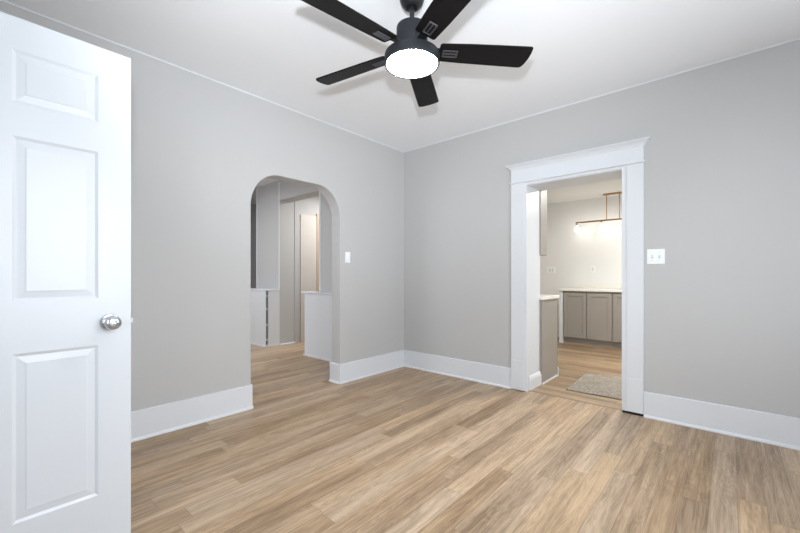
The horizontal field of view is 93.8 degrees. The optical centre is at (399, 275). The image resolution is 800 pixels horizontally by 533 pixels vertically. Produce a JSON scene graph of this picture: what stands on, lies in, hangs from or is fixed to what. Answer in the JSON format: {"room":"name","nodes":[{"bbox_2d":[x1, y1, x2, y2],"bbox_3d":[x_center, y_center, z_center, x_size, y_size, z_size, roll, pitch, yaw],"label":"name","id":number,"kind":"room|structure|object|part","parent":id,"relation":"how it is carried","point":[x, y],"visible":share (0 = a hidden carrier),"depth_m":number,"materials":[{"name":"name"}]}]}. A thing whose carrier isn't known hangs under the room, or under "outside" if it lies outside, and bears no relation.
{"room":"empty living room","nodes":[
{"label":"empty living room","id":0,"kind":"room"},
{"bbox_2d":[0,1,403,411],"bbox_3d":[-1.243,-0.205,3.279,0.140,2.650,4.390,0,0,41],"label":"wall","id":1,"kind":"structure","parent":0,"point":[201,147],"depth_m":2.97,"materials":[{"name":"grey paint"}]},
{"bbox_2d":[131,384,252,442],"bbox_3d":[-1.898,1.020,2.410,0.027,0.200,1.978,0,0,41],"label":"baseboard","id":2,"kind":"structure","parent":1,"relation":"attached to","point":[146,423],"depth_m":2.78,"materials":[{"name":"white paint"}]},
{"bbox_2d":[0,0,403,152],"bbox_3d":[-1.256,-1.526,3.155,0.005,0.009,3.945,0,0,41],"label":"trim","id":3,"kind":"structure","parent":1,"relation":"attached to","point":[0,0],"depth_m":2.67,"materials":[{"name":"white paint"}]},
{"bbox_2d":[329,362,338,383],"bbox_3d":[-0.688,1.020,3.919,0.154,0.200,0.027,0,0,41],"label":"baseboard","id":4,"kind":"structure","parent":1,"relation":"attached to","point":[334,367],"depth_m":3.92,"materials":[{"name":"white paint"}]},
{"bbox_2d":[345,252,349,262],"bbox_3d":[-0.551,-0.191,3.951,0.010,0.115,0.068,0,0,41],"label":"light switch","id":5,"kind":"object","parent":1,"relation":"attached to","point":[347,254],"visible":1,"depth_m":3.94,"materials":[{"name":"white plastic"}]},
{"bbox_2d":[339,350,403,383],"bbox_3d":[-0.281,1.020,4.244,0.027,0.200,1.028,0,0,41],"label":"baseboard","id":6,"kind":"structure","parent":1,"relation":"attached to","point":[358,369],"depth_m":4.18,"materials":[{"name":"white paint"}]},
{"bbox_2d":[251,203,255,287],"bbox_3d":[-3.733,-0.205,7.395,0.120,2.650,7.270,0,0,41],"label":"wall","id":7,"kind":"structure","parent":0,"point":[253,206],"depth_m":7.99,"materials":[{"name":"grey paint"}]},
{"bbox_2d":[272,193,278,288],"bbox_3d":[-2.037,-0.555,6.106,0.210,1.550,0.001,0,0,41],"label":"panel","id":8,"kind":"object","parent":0,"point":[275,197],"visible":1,"depth_m":6.10,"materials":[{"name":"grey paint"}]},
{"bbox_2d":[256,180,318,343],"bbox_3d":[-1.062,-0.205,7.566,0.762,2.650,3.480,0,0,41],"label":"wall","id":9,"kind":"structure","parent":0,"point":[309,206],"depth_m":6.22,"materials":[{"name":"grey paint"}]},
{"bbox_2d":[256,189,256,287],"bbox_3d":[-2.489,-0.640,6.502,0.028,1.720,0.003,0,0,41],"label":"trim","id":10,"kind":"structure","parent":9,"relation":"attached to","point":[256,189],"depth_m":6.50,"materials":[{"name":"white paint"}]},
{"bbox_2d":[300,214,316,341],"bbox_3d":[-1.569,0.045,6.420,0.013,2.150,0.321,0,0,41],"label":"door","id":11,"kind":"structure","parent":9,"relation":"in","point":[308,224],"depth_m":6.38,"materials":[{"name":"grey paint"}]},
{"bbox_2d":[316,214,318,291],"bbox_3d":[-1.438,0.020,6.560,0.023,2.200,0.057,0,0,41],"label":"trim","id":12,"kind":"structure","parent":9,"relation":"attached to","point":[317,215],"depth_m":6.54,"materials":[{"name":"beige paint"}]},
{"bbox_2d":[280,180,331,291],"bbox_3d":[-1.002,-0.205,5.367,2.260,2.650,0.260,0,0,41],"label":"wall","id":13,"kind":"structure","parent":0,"point":[326,217],"depth_m":5.26,"materials":[{"name":"grey paint"}]},
{"bbox_2d":[279,182,279,288],"bbox_3d":[-1.945,-0.640,6.023,0.028,1.720,0.003,0,0,41],"label":"trim","id":14,"kind":"structure","parent":13,"relation":"attached to","point":[279,182],"depth_m":6.01,"materials":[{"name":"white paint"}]},
{"bbox_2d":[319,191,320,291],"bbox_3d":[-1.137,-0.490,5.311,0.028,1.440,0.003,0,0,41],"label":"trim","id":15,"kind":"structure","parent":13,"relation":"attached to","point":[319,191],"depth_m":5.31,"materials":[{"name":"white paint"}]},
{"bbox_2d":[301,291,331,361],"bbox_3d":[-0.821,0.675,4.907,1.380,0.890,0.190,0,0,41],"label":"wall","id":16,"kind":"structure","parent":0,"point":[318,305],"depth_m":5.04,"materials":[{"name":"white paint"}]},
{"bbox_3d":[-0.860,1.110,4.825,1.330,0.020,0.015,0,0,41],"label":"shoe moulding","id":17,"kind":"part","parent":16,"relation":"part of","materials":[{"name":"white paint"}]},
{"bbox_2d":[5,0,799,203],"bbox_3d":[-0.456,-1.555,4.505,8.620,0.050,7.270,0,0,41],"label":"ceiling","id":18,"kind":"structure","parent":0,"point":[275,51],"depth_m":2.49,"materials":[{"name":"white paint"}]},
{"bbox_2d":[301,0,532,106],"bbox_3d":[0.030,-1.333,2.029,1.262,0.395,1.257,0,0,41],"label":"ceiling fan","id":19,"kind":"object","parent":18,"relation":"hanging from","point":[411,56],"visible":1,"depth_m":2.00,"materials":[{"name":"black metal"}]},
{"bbox_3d":[-0.237,-1.218,1.763,0.511,0.008,0.145,0,13,-41],"label":"blade","id":20,"kind":"part","parent":19,"relation":"part of","materials":[{"name":"black laminate"}]},
{"bbox_3d":[-0.283,-1.218,2.235,0.511,0.008,0.145,0,13,30],"label":"blade","id":21,"kind":"part","parent":19,"relation":"part of","materials":[{"name":"black laminate"}]},
{"bbox_3d":[0.152,-1.218,2.425,0.145,0.008,0.511,-13,-3,12],"label":"blade","id":22,"kind":"part","parent":19,"relation":"part of","materials":[{"name":"black laminate"}]},
{"bbox_3d":[0.226,-1.218,1.661,0.145,0.008,0.511,14,-6,-23],"label":"blade","id":23,"kind":"part","parent":19,"relation":"part of","materials":[{"name":"black wood"}]},
{"bbox_3d":[0.467,-1.218,2.070,0.511,0.008,0.145,0,-13,-5],"label":"blade","id":24,"kind":"part","parent":19,"relation":"part of","materials":[{"name":"black laminate"}]},
{"bbox_2d":[131,337,799,532],"bbox_3d":[-0.532,1.145,4.419,8.620,0.050,8.600,0,0,41],"label":"floor","id":25,"kind":"structure","parent":0,"point":[403,449],"depth_m":2.22,"materials":[{"name":"brown wood"}]},
{"bbox_2d":[0,11,132,532],"bbox_3d":[-1.423,0.094,1.295,0.175,2.028,0.833,0,0,41],"label":"door","id":26,"kind":"structure","parent":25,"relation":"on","point":[65,101],"depth_m":1.43,"materials":[{"name":"white paint"}]},
{"bbox_3d":[-1.307,-0.710,1.427,0.033,0.170,0.222,0,0,41],"label":"panel","id":27,"kind":"part","parent":26,"relation":"part of","materials":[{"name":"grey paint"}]},
{"bbox_3d":[-1.307,-0.202,1.427,0.033,0.570,0.222,0,0,41],"label":"panel","id":28,"kind":"part","parent":26,"relation":"part of","materials":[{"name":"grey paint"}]},
{"bbox_3d":[-1.307,0.582,1.427,0.033,0.584,0.222,0,0,41],"label":"panel","id":29,"kind":"part","parent":26,"relation":"part of","materials":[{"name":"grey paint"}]},
{"bbox_3d":[-1.164,0.191,1.512,0.066,0.068,0.068,0,0,41],"label":"knob","id":30,"kind":"part","parent":26,"relation":"part of","materials":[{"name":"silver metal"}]},
{"bbox_2d":[251,288,279,346],"bbox_3d":[-2.467,0.670,6.313,1.212,0.900,0.258,0,0,41],"label":"base cabinet","id":31,"kind":"object","parent":25,"relation":"on","point":[265,303],"visible":0.62,"depth_m":5.95,"materials":[{"name":"white paint"}]},
{"bbox_3d":[-2.543,0.672,6.236,1.198,0.855,0.014,0,0,41],"label":"panel","id":32,"kind":"part","parent":31,"relation":"part of","materials":[{"name":"white paint"}]},
{"bbox_3d":[-2.470,1.109,6.309,1.212,0.022,0.248,0,0,41],"label":"shoe moulding","id":33,"kind":"part","parent":31,"relation":"part of","materials":[{"name":"white paint"}]},
{"bbox_2d":[540,298,558,384],"bbox_3d":[1.131,0.687,4.434,1.294,0.866,0.479,0,0,41],"label":"base cabinet","id":34,"kind":"object","parent":25,"relation":"on","point":[549,369],"visible":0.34,"depth_m":3.98,"materials":[{"name":"grey paint"}]},
{"bbox_2d":[540,294,558,299],"bbox_3d":[1.136,0.236,4.436,1.300,0.033,0.489,0,0,41],"label":"countertop","id":35,"kind":"structure","parent":34,"relation":"on","point":[542,297],"depth_m":4.00,"materials":[{"name":"white stone"}]},
{"bbox_3d":[1.611,1.113,4.008,0.010,0.014,0.452,0,0,41],"label":"shoe moulding","id":36,"kind":"part","parent":34,"relation":"part of","materials":[{"name":"white paint"}]},
{"bbox_2d":[559,291,563,342],"bbox_3d":[2.885,0.688,6.473,0.059,0.864,0.600,0,0,41],"label":"end panel","id":37,"kind":"object","parent":25,"relation":"on","point":[561,338],"visible":0.36,"depth_m":6.25,"materials":[{"name":"white paint"}]},
{"bbox_2d":[563,291,612,347],"bbox_3d":[3.180,0.688,6.212,0.725,0.864,0.599,0,0,41],"label":"base cabinet","id":38,"kind":"object","parent":25,"relation":"on","point":[587,315],"visible":0.98,"depth_m":5.98,"materials":[{"name":"grey paint"}]},
{"bbox_3d":[2.854,0.650,6.112,0.349,0.730,0.018,0,0,41],"label":"door","id":39,"kind":"part","parent":38,"relation":"part of","materials":[{"name":"grey paint"}]},
{"bbox_3d":[2.857,0.650,6.116,0.239,0.620,0.008,0,0,41],"label":"door panel","id":40,"kind":"part","parent":38,"relation":"part of","materials":[{"name":"grey paint"}]},
{"bbox_2d":[558,288,621,291],"bbox_3d":[3.426,0.237,5.979,1.545,0.035,0.625,0,0,41],"label":"countertop","id":41,"kind":"structure","parent":38,"relation":"on","point":[559,289],"depth_m":5.98,"materials":[{"name":"white stone"}]},
{"bbox_3d":[3.128,0.650,5.877,0.236,0.620,0.008,0,0,41],"label":"door panel","id":42,"kind":"part","parent":38,"relation":"part of","materials":[{"name":"grey paint"}]},
{"bbox_3d":[3.125,0.650,5.873,0.346,0.730,0.018,0,0,41],"label":"door","id":43,"kind":"part","parent":38,"relation":"part of","materials":[{"name":"grey paint"}]},
{"bbox_2d":[566,373,621,399],"bbox_3d":[2.239,1.114,3.683,0.950,0.012,0.860,0,0,41],"label":"rug","id":44,"kind":"object","parent":25,"relation":"on","point":[589,383],"visible":0.46,"depth_m":3.73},
{"bbox_2d":[612,292,621,348],"bbox_3d":[3.726,0.688,5.731,0.726,0.864,0.599,0,0,41],"label":"base cabinet","id":45,"kind":"object","parent":25,"relation":"on","point":[616,296],"visible":0.26,"depth_m":5.71,"materials":[{"name":"grey paint"}]},
{"bbox_3d":[3.404,0.650,5.633,0.232,0.620,0.008,0,0,41],"label":"door panel","id":46,"kind":"part","parent":45,"relation":"part of","materials":[{"name":"grey paint"}]},
{"bbox_2d":[540,195,621,329],"bbox_3d":[3.945,-0.105,6.018,4.020,2.450,0.120,0,0,41],"label":"wall","id":47,"kind":"structure","parent":0,"point":[572,254],"depth_m":6.58,"materials":[{"name":"white paint"}]},
{"bbox_2d":[547,267,554,272],"bbox_3d":[2.803,-0.098,6.939,0.150,0.116,0.009,0,0,41],"label":"wall outlet","id":48,"kind":"object","parent":47,"relation":"attached to","point":[549,269],"visible":1,"depth_m":6.94,"materials":[{"name":"white plastic"}]},
{"bbox_2d":[573,284,621,288],"bbox_3d":[3.647,0.182,6.187,1.490,0.074,0.020,0,0,41],"label":"backsplash","id":49,"kind":"structure","parent":47,"relation":"attached to","point":[612,286],"depth_m":6.40,"materials":[{"name":"white stone"}]},
{"bbox_2d":[547,179,621,203],"bbox_3d":[2.903,-1.455,4.837,4.020,0.250,3.430,0,0,41],"label":"ceiling","id":50,"kind":"structure","parent":0,"point":[593,190],"depth_m":5.93,"materials":[{"name":"white paint"}]},
{"bbox_2d":[575,192,621,232],"bbox_3d":[3.463,-1.030,6.030,1.212,0.600,0.070,0,0,41],"label":"linear pendant","id":51,"kind":"object","parent":50,"relation":"hanging from","point":[615,193],"visible":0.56,"depth_m":6.11,"materials":[{"name":"gold metal"}]},
{"bbox_2d":[404,39,799,417],"bbox_3d":[1.660,-0.205,3.427,4.020,2.650,0.310,0,0,41],"label":"wall","id":52,"kind":"structure","parent":0,"point":[722,151],"depth_m":2.82,"materials":[{"name":"grey paint"}]},
{"bbox_2d":[404,350,510,388],"bbox_3d":[0.570,1.020,4.163,1.410,0.200,0.027,0,0,41],"label":"baseboard","id":53,"kind":"structure","parent":52,"relation":"attached to","point":[499,376],"depth_m":4.08,"materials":[{"name":"white paint"}]},
{"bbox_2d":[505,137,649,416],"bbox_3d":[1.616,0.021,3.445,1.193,2.197,0.400,0,0,41],"label":"trim","id":54,"kind":"structure","parent":52,"relation":"attached to","point":[625,160],"depth_m":3.36,"materials":[{"name":"white paint"}]},
{"bbox_3d":[1.160,0.111,3.647,0.154,2.014,0.020,0,0,41],"label":"casing","id":55,"kind":"part","parent":54,"relation":"part of","materials":[{"name":"white paint"}]},
{"bbox_3d":[1.504,-1.052,3.318,1.193,0.051,0.060,0,0,41],"label":"crown moulding","id":56,"kind":"part","parent":54,"relation":"part of","materials":[{"name":"white paint"}]},
{"bbox_3d":[1.875,0.103,3.017,0.152,1.998,0.020,0,0,41],"label":"casing","id":57,"kind":"part","parent":54,"relation":"part of","materials":[{"name":"white paint"}]},
{"bbox_2d":[404,38,799,152],"bbox_3d":[1.511,-1.526,3.348,3.900,0.009,0.005,0,0,41],"label":"trim","id":58,"kind":"structure","parent":52,"relation":"attached to","point":[797,38],"depth_m":3.03,"materials":[{"name":"white paint"}]},
{"bbox_2d":[647,249,664,263],"bbox_3d":[1.992,-0.147,2.916,0.116,0.117,0.016,0,0,41],"label":"light switch","id":59,"kind":"object","parent":52,"relation":"attached to","point":[654,256],"visible":1,"depth_m":2.92,"materials":[{"name":"white plastic"}]},
{"bbox_2d":[643,391,799,449],"bbox_3d":[2.448,1.020,2.507,1.380,0.200,0.027,0,0,41],"label":"baseboard","id":60,"kind":"structure","parent":52,"relation":"attached to","point":[764,427],"depth_m":2.63,"materials":[{"name":"white paint"}]},
{"bbox_3d":[1.721,-0.105,3.586,3.900,2.450,0.010,0,0,41],"label":"wall","id":61,"kind":"structure","parent":0,"visible":0},
{"bbox_2d":[540,190,546,255],"bbox_3d":[1.028,-0.765,4.332,1.275,1.110,0.191,0,0,41],"label":"upper cabinet","id":62,"kind":"object","parent":61,"relation":"attached to","point":[543,194],"visible":0.12,"depth_m":3.90,"materials":[{"name":"grey paint"}]}
]}

